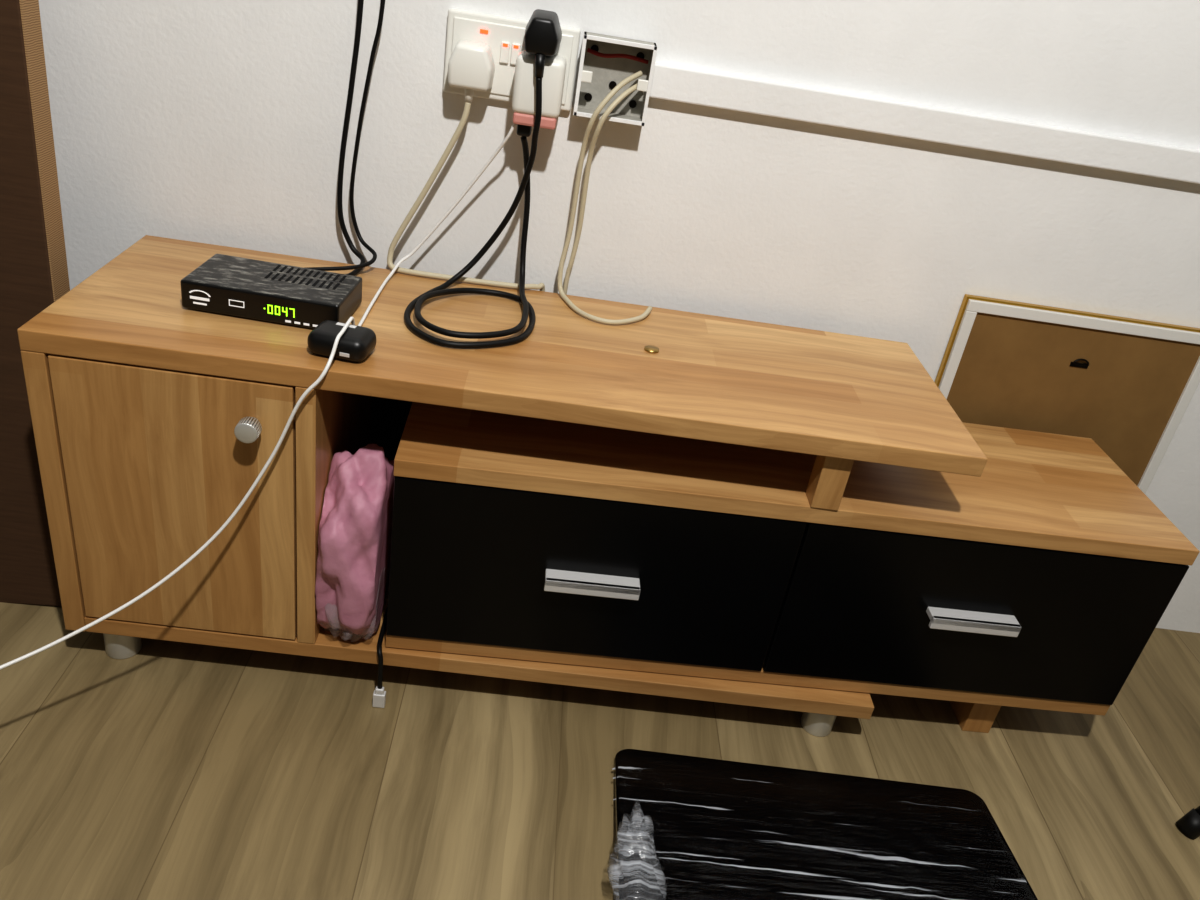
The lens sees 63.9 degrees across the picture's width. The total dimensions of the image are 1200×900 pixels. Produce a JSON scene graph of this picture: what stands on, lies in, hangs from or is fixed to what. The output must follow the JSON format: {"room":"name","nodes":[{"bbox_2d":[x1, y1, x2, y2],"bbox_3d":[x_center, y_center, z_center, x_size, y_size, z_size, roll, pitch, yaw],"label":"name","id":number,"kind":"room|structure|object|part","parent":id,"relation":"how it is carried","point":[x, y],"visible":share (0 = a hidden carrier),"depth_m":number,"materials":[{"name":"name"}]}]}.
{"room":"living room","nodes":[
{"label":"living room","id":0,"kind":"room"},
{"bbox_2d":[0,602,1199,899],"bbox_3d":[-0.120,0.967,0.050,4.400,0.060,3.400,7,29,-4],"label":"floor","id":1,"kind":"structure","parent":0,"point":[169,770],"depth_m":1.07,"materials":[{"name":"laminate"}]},
{"bbox_2d":[0,0,69,605],"bbox_3d":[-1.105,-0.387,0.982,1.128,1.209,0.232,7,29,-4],"label":"door","id":2,"kind":"structure","parent":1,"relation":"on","point":[33,259],"depth_m":1.04,"materials":[{"name":"brown wood"}]},
{"bbox_2d":[0,123,515,669],"bbox_3d":[-0.521,0.059,0.827,0.180,0.615,1.148,30,35,31],"label":"cable","id":3,"kind":"object","parent":1,"relation":"on","point":[351,320],"visible":0.94,"depth_m":0.96,"materials":[{"name":"white plastic"}]},
{"bbox_2d":[372,605,387,707],"bbox_3d":[-0.256,0.226,1.169,0.015,0.077,0.163,6,30,-7],"label":"cable","id":4,"kind":"object","parent":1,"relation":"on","point":[379,695],"visible":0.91,"depth_m":1.11,"materials":[{"name":"black rubber"}]},
{"bbox_2d":[17,235,1199,736],"bbox_3d":[0.033,0.079,1.167,1.236,0.418,0.319,7,29,-4],"label":"tv stand","id":5,"kind":"object","parent":1,"relation":"on","point":[736,511],"visible":0.97,"depth_m":1.05,"materials":[{"name":"brown wood"}]},
{"bbox_3d":[-0.565,-0.018,1.127,0.022,0.345,0.295,7,29,-4],"label":"panel","id":6,"kind":"part","parent":5,"relation":"part of","materials":[{"name":"brown wood"}]},
{"bbox_3d":[-0.436,0.059,1.011,0.231,0.321,0.016,7,29,-4],"label":"cabinet door","id":7,"kind":"part","parent":5,"relation":"part of","materials":[{"name":"brown wood"}]},
{"bbox_3d":[-0.343,-0.021,0.941,0.023,0.023,0.024,7,29,-4],"label":"door knob","id":8,"kind":"part","parent":5,"relation":"part of","materials":[{"name":"silver metal"}]},
{"bbox_2d":[180,254,361,328],"bbox_3d":[-0.346,-0.168,1.024,0.163,0.033,0.090,9,29,-1],"label":"box","id":9,"kind":"object","parent":5,"relation":"on","point":[223,284],"visible":0.93,"depth_m":0.99,"materials":[{"name":"black plastic"}]},
{"bbox_2d":[189,290,317,326],"bbox_3d":[-0.350,-0.145,0.986,0.142,0.020,0.010,7,29,-4],"label":"print","id":10,"kind":"object","parent":9,"relation":"on","point":[290,307],"depth_m":0.98,"materials":[{"name":"white"}]},
{"bbox_3d":[-0.310,0.009,1.138,0.020,0.325,0.288,7,29,-4],"label":"divider panel","id":11,"kind":"part","parent":5,"relation":"part of","materials":[{"name":"brown wood"}]},
{"bbox_2d":[307,320,375,361],"bbox_3d":[-0.256,-0.108,0.954,0.060,0.026,0.047,11,29,3],"label":"case","id":12,"kind":"object","parent":5,"relation":"on","point":[356,343],"visible":1,"depth_m":0.94,"materials":[{"name":"black plastic"}]},
{"bbox_2d":[305,0,384,275],"bbox_3d":[-0.254,-0.585,0.917,0.061,0.882,0.164,21,31,18],"label":"cables","id":13,"kind":"object","parent":5,"relation":"on","point":[357,268],"visible":0.83,"depth_m":1.11,"materials":[{"name":"black rubber"}]},
{"bbox_2d":[315,444,394,636],"bbox_3d":[-0.274,0.099,1.088,0.064,0.229,0.140,7,29,-4],"label":"plastic bag","id":14,"kind":"object","parent":5,"relation":"on","point":[355,532],"visible":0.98,"depth_m":1.03,"materials":[{"name":"pink plastic"}]},
{"bbox_3d":[-0.099,-0.037,1.281,0.918,0.325,0.005,7,29,-4],"label":"panel","id":15,"kind":"part","parent":5,"relation":"part of","materials":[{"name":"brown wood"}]},
{"bbox_2d":[387,102,544,291],"bbox_3d":[-0.157,-0.248,1.162,0.197,0.328,0.028,5,30,-9],"label":"cable","id":16,"kind":"object","parent":5,"relation":"on","point":[541,286],"visible":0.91,"depth_m":1.16,"materials":[{"name":"beige plastic"}]},
{"bbox_2d":[404,77,541,348],"bbox_3d":[-0.127,-0.266,1.037,0.144,0.254,0.212,7,29,-4],"label":"power cable","id":17,"kind":"object","parent":5,"relation":"on","point":[440,290],"visible":1,"depth_m":1.09,"materials":[{"name":"black rubber"}]},
{"bbox_3d":[-0.127,0.182,1.241,0.913,0.020,0.294,7,29,-4],"label":"panel","id":18,"kind":"part","parent":5,"relation":"part of","materials":[{"name":"brown wood"}]},
{"bbox_3d":[-0.079,-0.116,1.070,0.950,0.022,0.295,7,29,-4],"label":"panel","id":19,"kind":"part","parent":5,"relation":"part of","materials":[{"name":"brown wood"}]},
{"bbox_3d":[-0.009,0.147,1.050,0.104,0.015,0.025,7,29,-4],"label":"drawer handle","id":20,"kind":"part","parent":5,"relation":"part of","materials":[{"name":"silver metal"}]},
{"bbox_3d":[-0.011,0.140,1.068,0.438,0.212,0.029,7,29,-4],"label":"drawer","id":21,"kind":"part","parent":5,"relation":"part of","materials":[{"name":"black paint"}]},
{"bbox_2d":[644,345,658,352],"bbox_3d":[0.058,-0.113,1.083,0.017,0.002,0.017,7,29,-4],"label":"coin","id":22,"kind":"object","parent":5,"relation":"on","point":[649,348],"visible":1,"depth_m":1.08,"materials":[{"name":"gold metal"}]},
{"bbox_3d":[0.187,0.207,1.250,0.886,0.018,0.275,7,29,-4],"label":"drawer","id":23,"kind":"part","parent":5,"relation":"part of","materials":[{"name":"brown wood"}]},
{"bbox_3d":[0.222,0.005,1.133,0.886,0.020,0.279,7,29,-4],"label":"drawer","id":24,"kind":"part","parent":5,"relation":"part of","materials":[{"name":"brown wood"}]},
{"bbox_3d":[0.242,0.025,1.013,0.030,0.070,0.030,7,29,-4],"label":"support post","id":25,"kind":"part","parent":5,"relation":"part of","materials":[{"name":"brown wood"}]},
{"bbox_3d":[0.422,0.195,1.090,0.104,0.015,0.025,7,29,-4],"label":"drawer handle","id":26,"kind":"part","parent":5,"relation":"part of","materials":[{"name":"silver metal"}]},
{"bbox_3d":[0.425,0.191,1.110,0.438,0.212,0.029,7,29,-4],"label":"drawer","id":27,"kind":"part","parent":5,"relation":"part of","materials":[{"name":"black paint"}]},
{"bbox_2d":[607,749,1037,899],"bbox_3d":[0.229,0.430,0.972,0.452,0.061,0.330,7,29,-4],"label":"floor mat","id":28,"kind":"object","parent":1,"relation":"on","point":[688,827],"visible":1,"depth_m":1.02,"materials":[{"name":"black"}]},
{"bbox_2d":[935,294,1199,493],"bbox_3d":[0.598,0.037,1.343,0.342,0.483,0.028,7,29,-4],"label":"picture frame","id":29,"kind":"object","parent":1,"relation":"on","point":[1125,385],"visible":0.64,"depth_m":1.26,"materials":[{"name":"white paint"}]},
{"bbox_2d":[1176,806,1199,839],"bbox_3d":[0.834,0.321,1.104,0.272,0.314,0.025,-1,31,-18],"label":"black chair leg","id":30,"kind":"object","parent":1,"relation":"on","point":[1189,823],"visible":1,"depth_m":1.13,"materials":[{"name":"black plastic"}]},
{"bbox_2d":[39,0,1199,632],"bbox_3d":[0.063,-0.907,0.881,4.400,2.400,0.100,7,29,-4],"label":"wall","id":31,"kind":"structure","parent":0,"point":[215,122],"depth_m":1.15,"materials":[{"name":"white paint"}]},
{"bbox_2d":[443,8,580,110],"bbox_3d":[-0.100,-0.437,1.082,0.147,0.088,0.017,7,29,-4],"label":"wall socket","id":32,"kind":"object","parent":31,"relation":"attached to","point":[505,36],"visible":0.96,"depth_m":1.07,"materials":[{"name":"white plastic"}]},
{"bbox_2d":[448,40,494,101],"bbox_3d":[-0.143,-0.419,1.068,0.051,0.062,0.033,7,29,-4],"label":"plug","id":33,"kind":"object","parent":32,"relation":"attached to","point":[471,65],"visible":1,"depth_m":1.05,"materials":[{"name":"white plastic"}]},
{"bbox_2d":[500,41,509,63],"bbox_3d":[-0.106,-0.443,1.072,0.010,0.022,0.004,7,29,-4],"label":"rocker switch","id":34,"kind":"object","parent":32,"relation":"attached to","point":[504,45],"depth_m":1.07,"materials":[{"name":"white plastic"}]},
{"bbox_2d":[510,43,520,64],"bbox_3d":[-0.094,-0.441,1.073,0.010,0.022,0.004,7,29,-4],"label":"rocker switch","id":35,"kind":"object","parent":32,"relation":"attached to","point":[515,48],"depth_m":1.07,"materials":[{"name":"white plastic"}]},
{"bbox_2d":[512,50,566,136],"bbox_3d":[-0.069,-0.395,1.073,0.054,0.087,0.049,7,29,-4],"label":"plug adapter","id":36,"kind":"object","parent":32,"relation":"attached to","point":[524,88],"visible":0.97,"depth_m":1.05,"materials":[{"name":"white plastic"}]},
{"bbox_2d":[524,9,561,77],"bbox_3d":[-0.063,-0.438,1.036,0.040,0.061,0.056,7,29,-4],"label":"plug","id":37,"kind":"object","parent":36,"relation":"attached to","point":[543,33],"visible":1,"depth_m":1.01,"materials":[{"name":"black plastic"}]},
{"bbox_2d":[573,31,657,125],"bbox_3d":[0.016,-0.417,1.083,0.082,0.085,0.035,7,29,-4],"label":"box","id":38,"kind":"object","parent":31,"relation":"attached to","point":[605,60],"visible":1,"depth_m":1.09,"materials":[{"name":"plastic"}]},
{"bbox_2d":[557,71,651,324],"bbox_3d":[0.007,-0.240,1.138,0.123,0.387,0.091,27,33,27],"label":"cable","id":39,"kind":"object","parent":38,"relation":"hanging from","point":[562,290],"visible":0.97,"depth_m":1.13,"materials":[{"name":"beige plastic"}]},
{"bbox_2d":[649,63,1199,183],"bbox_3d":[1.050,-0.291,1.165,2.007,0.036,0.015,7,29,-4],"label":"cable trunking","id":40,"kind":"object","parent":31,"relation":"attached to","point":[669,82],"visible":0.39,"depth_m":1.11,"materials":[{"name":"white paint"}]}
]}

